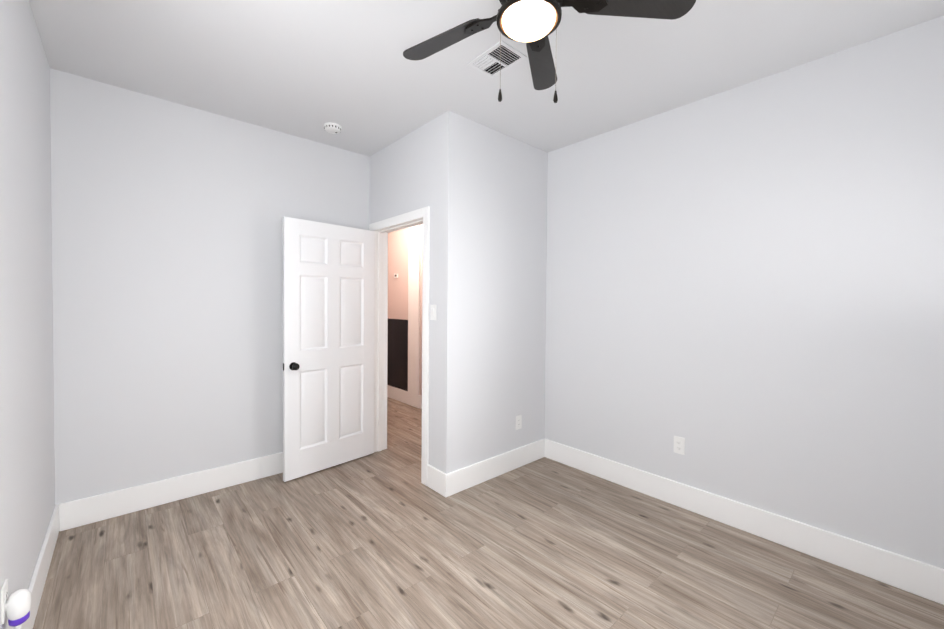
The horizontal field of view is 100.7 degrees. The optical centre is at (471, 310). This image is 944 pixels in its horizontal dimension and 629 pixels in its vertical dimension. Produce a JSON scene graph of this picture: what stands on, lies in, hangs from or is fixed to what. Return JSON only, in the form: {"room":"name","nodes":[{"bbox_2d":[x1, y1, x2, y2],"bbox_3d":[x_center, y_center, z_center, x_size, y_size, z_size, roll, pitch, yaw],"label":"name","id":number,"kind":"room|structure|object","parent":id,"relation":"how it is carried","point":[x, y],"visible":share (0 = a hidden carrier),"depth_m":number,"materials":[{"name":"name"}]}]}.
{"room":"empty bedroom","nodes":[
{"label":"empty bedroom","id":0,"kind":"room"},
{"bbox_2d":[0,0,54,628],"bbox_3d":[-1.270,-0.009,0.873,0.120,2.740,3.996,-1,1,-42],"label":"wall","id":1,"kind":"structure","parent":0,"point":[27,475],"depth_m":1.65,"materials":[{"name":"white paint"}]},
{"bbox_2d":[1,579,31,626],"bbox_3d":[-1.558,0.998,1.343,0.063,0.146,0.070,-1,1,-42],"label":"air freshener","id":2,"kind":"object","parent":1,"relation":"attached to","point":[16,607],"visible":1,"depth_m":1.32,"materials":[{"name":"white plastic"}]},
{"bbox_2d":[15,504,58,628],"bbox_3d":[-1.230,1.278,0.943,0.016,0.165,3.756,-1,1,-42],"label":"baseboard","id":3,"kind":"structure","parent":1,"relation":"attached to","point":[38,580],"depth_m":1.86,"materials":[{"name":"white"}]},
{"bbox_2d":[50,68,368,504],"bbox_3d":[-1.715,-0.055,3.073,2.149,2.740,0.120,-1,1,-42],"label":"wall","id":4,"kind":"structure","parent":0,"point":[167,250],"depth_m":2.67,"materials":[{"name":"white paint"}]},
{"bbox_2d":[59,452,282,530],"bbox_3d":[-1.727,1.234,3.006,1.993,0.165,0.016,-1,1,-42],"label":"baseboard","id":5,"kind":"structure","parent":4,"relation":"attached to","point":[87,510],"depth_m":2.66,"materials":[{"name":"white wood"}]},
{"bbox_2d":[369,154,373,223],"bbox_3d":[-0.892,-0.060,3.674,0.120,2.740,0.081,-1,1,-42],"label":"wall","id":6,"kind":"structure","parent":0,"point":[371,178],"depth_m":3.62,"materials":[{"name":"white paint"}]},
{"bbox_2d":[373,123,426,222],"bbox_3d":[-0.577,-1.081,3.311,0.120,0.680,0.840,-1,1,-42],"label":"wall","id":7,"kind":"structure","parent":0,"point":[400,176],"depth_m":3.22,"materials":[{"name":"white paint"}]},
{"bbox_2d":[369,206,429,485],"bbox_3d":[-0.588,0.266,3.337,0.156,2.107,0.934,-1,1,-42],"label":"door frame","id":8,"kind":"structure","parent":7,"relation":"attached to","point":[380,347],"depth_m":3.60,"materials":[{"name":"white wood"}]},
{"bbox_2d":[283,216,374,481],"bbox_3d":[-1.162,0.296,3.272,0.166,2.015,0.806,1,1,42],"label":"door","id":9,"kind":"structure","parent":8,"relation":"attached to","point":[328,332],"depth_m":3.21,"materials":[{"name":"white wood"}]},
{"bbox_2d":[388,224,422,394],"bbox_3d":[-0.535,-0.084,5.053,0.120,2.740,3.629,-1,1,-42],"label":"wall","id":10,"kind":"structure","parent":0,"point":[398,264],"depth_m":5.48,"materials":[{"name":"beige paint"}]},
{"bbox_2d":[387,320,407,390],"bbox_3d":[-1.290,0.618,5.804,0.014,0.965,1.290,-1,1,-42],"label":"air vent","id":11,"kind":"structure","parent":10,"relation":"attached to","point":[397,366],"depth_m":5.52,"materials":[{"name":"black metal"}]},
{"bbox_2d":[387,385,421,408],"bbox_3d":[-0.556,1.200,4.987,0.018,0.175,3.509,-1,1,-42],"label":"baseboard","id":12,"kind":"structure","parent":10,"relation":"attached to","point":[398,394],"depth_m":5.49,"materials":[{"name":"white wood"}]},
{"bbox_2d":[408,225,419,407],"bbox_3d":[-0.775,0.056,5.217,0.022,2.450,0.250,-1,1,-42],"label":"door frame","id":13,"kind":"structure","parent":10,"relation":"attached to","point":[413,305],"depth_m":5.20,"materials":[{"name":"white wood"}]},
{"bbox_2d":[427,116,438,467],"bbox_3d":[-0.257,-0.041,2.964,0.120,2.740,0.144,-1,1,-42],"label":"wall","id":14,"kind":"structure","parent":0,"point":[432,164],"depth_m":2.91,"materials":[{"name":"white paint"}]},
{"bbox_2d":[430,305,435,319],"bbox_3d":[-0.290,0.015,2.901,0.013,0.115,0.070,-1,1,-42],"label":"rocker light switch","id":15,"kind":"object","parent":14,"relation":"attached to","point":[432,312],"visible":1,"depth_m":2.90,"materials":[{"name":"white plastic"}]},
{"bbox_2d":[427,464,446,496],"bbox_3d":[-0.256,1.248,2.875,0.016,0.165,0.230,-1,1,-42],"label":"baseboard","id":16,"kind":"structure","parent":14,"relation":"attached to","point":[436,480],"depth_m":2.86,"materials":[{"name":"white wood"}]},
{"bbox_2d":[29,0,943,156],"bbox_3d":[-0.850,-1.464,2.849,3.399,0.100,6.440,-1,1,-42],"label":"ceiling","id":17,"kind":"structure","parent":0,"point":[306,69],"depth_m":2.16,"materials":[{"name":"white paint"}]},
{"bbox_2d":[324,122,341,133],"bbox_3d":[-1.073,-1.398,3.017,0.132,0.042,0.132,-1,1,-42],"label":"smoke detector","id":18,"kind":"object","parent":17,"relation":"attached to","point":[332,128],"visible":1,"depth_m":2.98,"materials":[{"name":"white plastic"}]},
{"bbox_2d":[467,40,526,77],"bbox_3d":[0.138,-1.388,2.178,0.200,0.010,0.270,-1,1,-42],"label":"ceiling vent","id":19,"kind":"object","parent":17,"relation":"in","point":[487,62],"visible":1,"depth_m":2.17,"materials":[{"name":"white metal"}]},
{"bbox_2d":[403,0,695,102],"bbox_3d":[0.169,-1.086,1.413,1.140,0.582,1.166,-1,1,-42],"label":"ceiling fan","id":20,"kind":"object","parent":17,"relation":"hanging from","point":[533,24],"visible":1,"depth_m":1.46,"materials":[{"name":"brown metal"}]},
{"bbox_2d":[33,397,943,628],"bbox_3d":[-0.873,1.375,2.904,3.399,0.100,6.440,-1,1,-42],"label":"floor","id":21,"kind":"structure","parent":0,"point":[385,539],"depth_m":2.08,"materials":[{"name":"wood"}]},
{"bbox_2d":[436,111,547,473],"bbox_3d":[0.207,-0.042,3.203,1.130,2.740,0.120,-1,1,-42],"label":"wall","id":22,"kind":"structure","parent":0,"point":[492,266],"depth_m":3.05,"materials":[{"name":"white paint"}]},
{"bbox_2d":[447,439,544,496],"bbox_3d":[0.236,1.246,3.171,1.114,0.165,0.016,-1,1,-42],"label":"baseboard","id":23,"kind":"structure","parent":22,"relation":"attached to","point":[464,478],"depth_m":3.10,"materials":[{"name":"white wood"}]},
{"bbox_2d":[516,415,521,429],"bbox_3d":[0.396,0.947,3.311,0.070,0.115,0.007,-1,1,-42],"label":"outlet","id":24,"kind":"object","parent":22,"relation":"attached to","point":[519,422],"visible":1,"depth_m":3.31,"materials":[{"name":"white plastic"}]},
{"bbox_2d":[545,15,943,568],"bbox_3d":[1.570,-0.020,2.616,0.120,2.740,2.811,-1,1,-42],"label":"wall","id":25,"kind":"structure","parent":0,"point":[745,291],"depth_m":2.29,"materials":[{"name":"white paint"}]},
{"bbox_2d":[674,436,684,454],"bbox_3d":[1.424,0.928,2.692,0.007,0.115,0.070,-1,1,-42],"label":"outlet","id":26,"kind":"object","parent":25,"relation":"attached to","point":[679,445],"visible":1,"depth_m":2.69,"materials":[{"name":"white plastic"}]},
{"bbox_2d":[544,438,943,604],"bbox_3d":[1.509,1.268,2.595,0.016,0.165,2.571,-1,1,-42],"label":"baseboard","id":27,"kind":"structure","parent":25,"relation":"attached to","point":[915,577],"depth_m":2.29,"materials":[{"name":"white"}]}
]}

